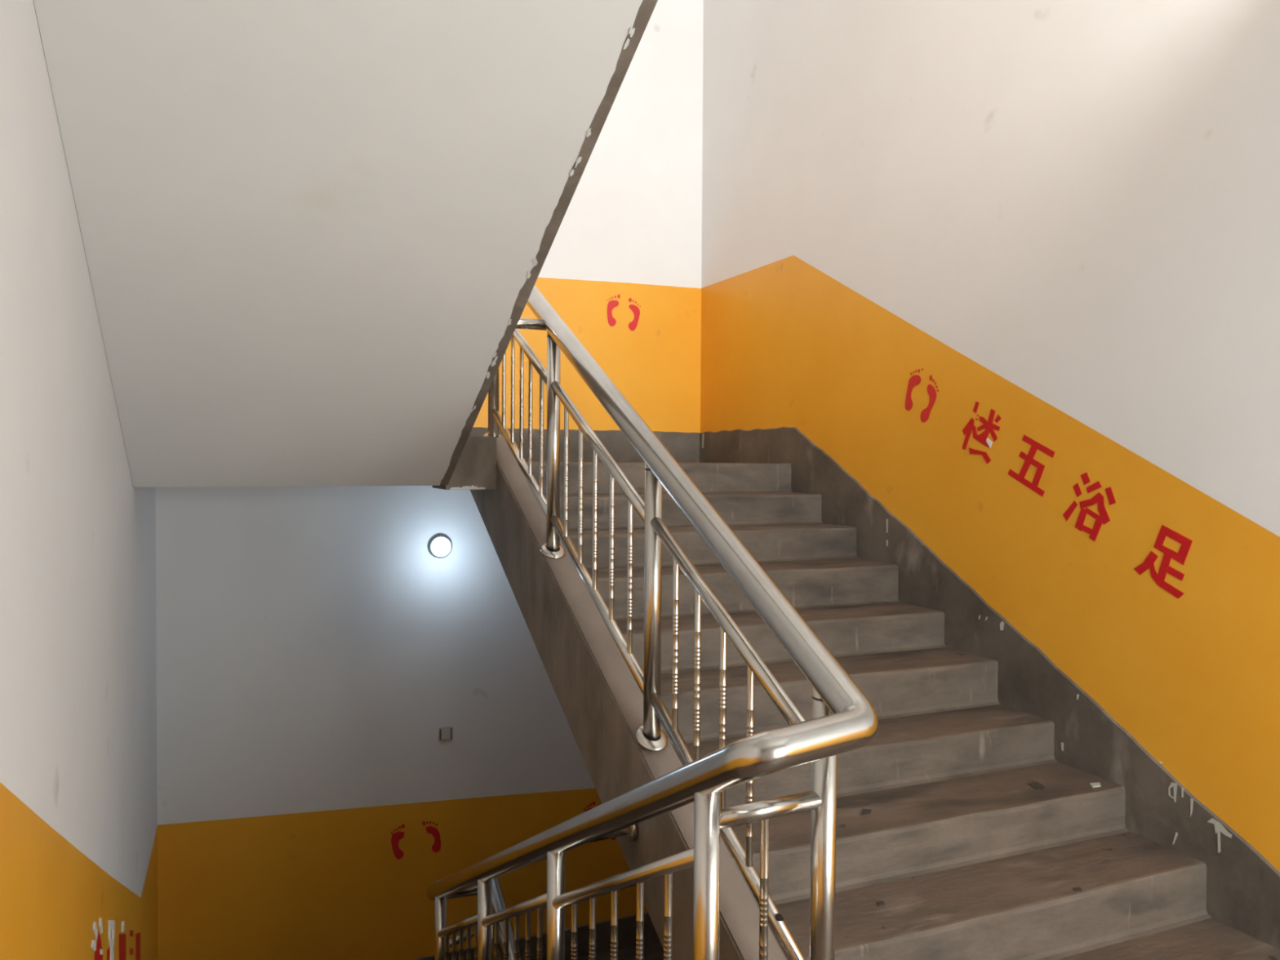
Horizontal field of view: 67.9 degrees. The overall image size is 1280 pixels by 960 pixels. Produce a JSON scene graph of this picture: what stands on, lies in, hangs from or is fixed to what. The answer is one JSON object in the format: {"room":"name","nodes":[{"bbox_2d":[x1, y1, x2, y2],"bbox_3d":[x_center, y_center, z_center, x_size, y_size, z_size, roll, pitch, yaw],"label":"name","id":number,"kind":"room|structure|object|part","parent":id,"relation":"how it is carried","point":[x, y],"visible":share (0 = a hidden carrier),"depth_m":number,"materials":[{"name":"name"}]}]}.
{"room":"stairwell","nodes":[
{"label":"stairwell","id":0,"kind":"room"},
{"bbox_2d":[0,0,158,959],"bbox_3d":[-1.390,-0.081,2.099,0.140,9.900,6.510,0,1,-23],"label":"wall","id":1,"kind":"structure","parent":0,"point":[78,780],"depth_m":2.27,"materials":[{"name":"white paint"}]},
{"bbox_2d":[91,917,140,959],"bbox_3d":[-1.894,1.734,3.472,0.003,0.898,1.544,0,1,-23],"label":"lettering","id":2,"kind":"object","parent":1,"relation":"attached to","point":[95,946],"depth_m":3.21,"materials":[{"name":"red paint"}]},
{"bbox_2d":[155,0,703,959],"bbox_3d":[-1.129,-0.165,5.828,3.280,9.900,0.140,0,1,-23],"label":"wall","id":3,"kind":"structure","parent":0,"point":[314,650],"depth_m":5.66,"materials":[{"name":"white paint"}]},
{"bbox_2d":[391,823,404,859],"bbox_3d":[-1.445,2.163,5.675,0.081,0.212,0.002,0,1,-23],"label":"sticker","id":4,"kind":"object","parent":3,"relation":"attached to","point":[396,837],"visible":1,"depth_m":5.67,"materials":[{"name":"red plastic"}]},
{"bbox_2d":[422,821,440,853],"bbox_3d":[-1.261,2.160,5.753,0.113,0.206,0.002,0,1,-23],"label":"sticker","id":5,"kind":"object","parent":3,"relation":"attached to","point":[436,847],"visible":1,"depth_m":5.76,"materials":[{"name":"red plastic"}]},
{"bbox_2d":[428,534,452,558],"bbox_3d":[-1.192,0.401,5.701,0.140,0.140,0.071,0,1,-23],"label":"wall lamp","id":6,"kind":"object","parent":3,"relation":"attached to","point":[440,546],"visible":1,"depth_m":5.68,"materials":[{"name":"grey plastic"}]},
{"bbox_2d":[438,725,453,742],"bbox_3d":[-1.178,1.540,5.767,0.088,0.088,0.013,0,1,-23],"label":"light switch","id":7,"kind":"object","parent":3,"relation":"attached to","point":[445,733],"visible":1,"depth_m":5.76,"materials":[{"name":"grey plastic"}]},
{"bbox_2d":[411,912,659,959],"bbox_3d":[-1.118,2.996,5.831,3.280,0.220,0.012,0,1,-23],"label":"baseboard","id":8,"kind":"structure","parent":3,"relation":"attached to","point":[626,925],"depth_m":6.19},
{"bbox_2d":[468,426,700,462],"bbox_3d":[-1.099,-0.208,5.757,3.280,0.230,0.012,0,1,-23],"label":"baseboard","id":9,"kind":"structure","parent":3,"relation":"attached to","point":[682,446],"depth_m":6.14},
{"bbox_2d":[583,800,595,812],"bbox_3d":[-0.327,2.188,6.155,0.081,0.212,0.002,0,1,-23],"label":"sticker","id":10,"kind":"object","parent":3,"relation":"attached to","point":[593,802],"visible":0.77,"depth_m":6.15,"materials":[{"name":"red plastic"}]},
{"bbox_2d":[607,294,619,326],"bbox_3d":[-0.171,-1.096,6.138,0.090,0.212,0.002,0,1,-23],"label":"sticker","id":11,"kind":"object","parent":3,"relation":"attached to","point":[611,304],"visible":1,"depth_m":6.13,"materials":[{"name":"red paint"}]},
{"bbox_2d":[628,297,640,331],"bbox_3d":[-0.035,-1.077,6.197,0.086,0.215,0.002,0,1,-23],"label":"sticker","id":12,"kind":"object","parent":3,"relation":"attached to","point":[632,326],"visible":1,"depth_m":6.20,"materials":[{"name":"red plastic"}]},
{"bbox_2d":[569,940,663,959],"bbox_3d":[-0.884,3.153,5.286,3.280,0.106,1.205,0,1,-23],"label":"floor","id":13,"kind":"structure","parent":0,"point":[652,950],"depth_m":6.19,"materials":[{"name":"paint"}]},
{"bbox_2d":[525,462,760,463],"bbox_3d":[-0.865,-0.046,5.213,3.280,0.106,1.205,0,1,-23],"label":"floor","id":14,"kind":"structure","parent":0,"point":[526,462],"depth_m":5.40,"materials":[{"name":"paint"}]},
{"bbox_2d":[33,0,657,487],"bbox_3d":[-1.060,-0.817,3.166,1.314,1.743,3.016,0,1,-23],"label":"staircase underside","id":15,"kind":"object","parent":14,"relation":"on","point":[317,236],"visible":1,"depth_m":2.67,"materials":[{"name":"paint"}]},
{"bbox_2d":[432,436,496,489],"bbox_3d":[-0.876,-0.085,4.723,0.246,0.255,0.334,0,1,-23],"label":"trim","id":16,"kind":"structure","parent":14,"relation":"on","point":[475,468],"depth_m":4.58,"materials":[{"name":"white concrete"}]},
{"bbox_2d":[700,0,1279,872],"bbox_3d":[1.753,-0.093,3.447,0.140,9.900,6.510,0,1,-23],"label":"wall","id":17,"kind":"structure","parent":0,"point":[1064,215],"depth_m":3.65,"materials":[{"name":"white paint"}]},
{"bbox_2d":[905,368,923,410],"bbox_3d":[1.267,-0.416,4.397,0.002,0.191,0.125,0,1,-23],"label":"sticker","id":18,"kind":"object","parent":17,"relation":"attached to","point":[914,380],"visible":1,"depth_m":4.42,"materials":[{"name":"red plastic"}]},
{"bbox_2d":[920,374,938,422],"bbox_3d":[1.308,-0.368,4.300,0.002,0.212,0.120,0,1,-23],"label":"sticker","id":19,"kind":"object","parent":17,"relation":"attached to","point":[924,416],"visible":1,"depth_m":4.29,"materials":[{"name":"red plastic"}]},
{"bbox_2d":[962,400,1001,463],"bbox_3d":[1.436,-0.201,4.003,0.003,0.265,0.226,0,1,-23],"label":"wall character","id":20,"kind":"structure","parent":17,"relation":"attached to","point":[988,425],"depth_m":4.00,"materials":[{"name":"red paint"}]},
{"bbox_2d":[699,426,1279,950],"bbox_3d":[1.663,0.661,3.469,0.014,1.831,6.585,0,1,-23],"label":"baseboard","id":21,"kind":"structure","parent":17,"relation":"attached to","point":[1243,886],"depth_m":3.70,"materials":[{"name":"grey paint"}]},
{"bbox_2d":[1008,434,1054,496],"bbox_3d":[1.543,-0.058,3.756,0.002,0.244,0.239,0,1,-23],"label":"wall character","id":22,"kind":"structure","parent":17,"relation":"attached to","point":[1028,459],"depth_m":3.75,"materials":[{"name":"red paint"}]},
{"bbox_2d":[1062,472,1115,541],"bbox_3d":[1.652,0.098,3.502,0.002,0.253,0.234,0,1,-23],"label":"wall character","id":23,"kind":"structure","parent":17,"relation":"attached to","point":[1103,517],"depth_m":3.49,"materials":[{"name":"red paint"}]},
{"bbox_2d":[1133,524,1192,598],"bbox_3d":[1.772,0.273,3.226,0.002,0.243,0.219,0,1,-23],"label":"wall character","id":24,"kind":"structure","parent":17,"relation":"attached to","point":[1180,557],"depth_m":3.21,"materials":[{"name":"red paint"}]},
{"bbox_3d":[0.152,4.812,2.885,3.280,0.100,6.510,0,1,-23],"label":"floor","id":25,"kind":"structure","parent":0,"visible":0},
{"bbox_3d":[0.510,4.019,4.021,1.720,2.038,3.490,0,1,-23],"label":"flight","id":26,"kind":"object","parent":25,"relation":"on","visible":0},
{"bbox_2d":[434,876,521,959],"bbox_3d":[-0.278,3.458,3.503,0.338,2.781,3.232,0,1,-23],"label":"stair railing","id":27,"kind":"object","parent":26,"relation":"on","point":[498,903],"visible":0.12,"depth_m":4.78,"materials":[{"name":"silver metal"}]},
{"bbox_3d":[-0.767,2.592,4.931,0.056,0.958,0.056,0,1,-23],"label":"post","id":28,"kind":"part","parent":27,"relation":"part of","materials":[{"name":"silver metal"}]},
{"bbox_3d":[-0.572,2.632,4.478,0.038,0.518,0.965,0,1,-23],"label":"rail","id":29,"kind":"part","parent":27,"relation":"part of","materials":[{"name":"silver metal"}]},
{"bbox_3d":[0.919,1.660,1.069,3.280,0.106,2.714,0,1,-23],"label":"floor","id":30,"kind":"structure","parent":0,"visible":0},
{"bbox_2d":[470,435,1279,959],"bbox_3d":[0.530,0.820,3.947,1.720,2.038,3.490,0,1,-23],"label":"flight","id":31,"kind":"object","parent":30,"relation":"on","point":[962,834],"visible":0.77,"depth_m":3.32,"materials":[{"name":"paint"}]},
{"bbox_2d":[426,285,878,959],"bbox_3d":[-0.280,0.839,3.397,0.407,4.103,3.305,0,1,-23],"label":"stair railing","id":32,"kind":"object","parent":31,"relation":"on","point":[844,720],"visible":0.96,"depth_m":2.62,"materials":[{"name":"silver metal"}]},
{"bbox_3d":[-0.974,2.425,4.644,0.056,0.821,0.056,0,1,-23],"label":"post","id":33,"kind":"part","parent":32,"relation":"part of","materials":[{"name":"silver metal"}]},
{"bbox_3d":[-0.799,1.986,4.232,0.038,0.490,0.853,0,1,-23],"label":"rail","id":34,"kind":"part","parent":32,"relation":"part of","materials":[{"name":"silver metal"}]},
{"bbox_3d":[-0.869,2.292,4.783,0.036,0.056,0.310,1,2,35],"label":"cross rail","id":35,"kind":"part","parent":32,"relation":"part of","materials":[{"name":"silver metal"}]},
{"bbox_3d":[-0.626,1.996,3.830,0.056,0.824,0.056,0,1,-23],"label":"post","id":36,"kind":"part","parent":32,"relation":"part of","materials":[{"name":"silver metal"}]},
{"bbox_3d":[-0.747,-0.687,4.856,0.056,0.958,0.056,0,1,-23],"label":"post","id":37,"kind":"part","parent":32,"relation":"part of","materials":[{"name":"silver metal"}]},
{"bbox_3d":[-0.444,1.542,3.401,0.038,0.508,0.888,0,1,-23],"label":"rail","id":38,"kind":"part","parent":32,"relation":"part of","materials":[{"name":"silver metal"}]},
{"bbox_3d":[-0.556,-0.093,4.415,0.036,0.519,0.964,0,1,-23],"label":"rail","id":39,"kind":"part","parent":32,"relation":"part of","materials":[{"name":"silver metal"}]},
{"bbox_3d":[-0.552,-0.647,4.403,0.038,0.518,0.965,0,1,-23],"label":"rail","id":40,"kind":"part","parent":32,"relation":"part of","materials":[{"name":"silver metal"}]},
{"bbox_3d":[-0.360,-0.161,3.959,0.056,0.926,0.056,0,1,-23],"label":"post","id":41,"kind":"part","parent":32,"relation":"part of","materials":[{"name":"silver metal"}]},
{"bbox_3d":[-0.265,1.551,2.983,0.056,0.828,0.056,0,1,-23],"label":"post","id":42,"kind":"part","parent":32,"relation":"part of","materials":[{"name":"silver metal"}]},
{"bbox_3d":[-0.162,0.427,3.502,0.036,0.537,1.001,0,1,-23],"label":"rail","id":43,"kind":"part","parent":32,"relation":"part of","materials":[{"name":"silver metal"}]},
{"bbox_3d":[-0.159,-0.130,3.489,0.038,0.536,1.002,0,1,-23],"label":"rail","id":44,"kind":"part","parent":32,"relation":"part of","materials":[{"name":"silver metal"}]},
{"bbox_3d":[-0.060,1.060,2.502,0.038,0.567,1.000,0,1,-23],"label":"rail","id":45,"kind":"part","parent":32,"relation":"part of","materials":[{"name":"silver metal"}]},
{"bbox_3d":[0.040,0.384,3.030,0.056,0.893,0.056,0,1,-23],"label":"post","id":46,"kind":"part","parent":32,"relation":"part of","materials":[{"name":"silver metal"}]},
{"bbox_3d":[0.141,1.090,2.033,0.056,0.910,0.056,0,1,-23],"label":"post","id":47,"kind":"part","parent":32,"relation":"part of","materials":[{"name":"silver metal"}]},
{"bbox_3d":[0.226,0.939,2.601,0.036,0.505,0.936,0,1,-23],"label":"rail","id":48,"kind":"part","parent":32,"relation":"part of","materials":[{"name":"silver metal"}]},
{"bbox_3d":[0.230,0.379,2.588,0.038,0.504,0.937,0,1,-23],"label":"rail","id":49,"kind":"part","parent":32,"relation":"part of","materials":[{"name":"silver metal"}]},
{"bbox_3d":[0.280,0.724,2.090,0.264,0.045,0.040,0,1,-26],"label":"cross rail","id":50,"kind":"part","parent":32,"relation":"part of","materials":[{"name":"silver metal"}]},
{"bbox_3d":[0.415,1.021,2.162,0.056,1.116,0.056,0,1,-23],"label":"post","id":51,"kind":"part","parent":32,"relation":"part of","materials":[{"name":"silver metal"}]}
]}

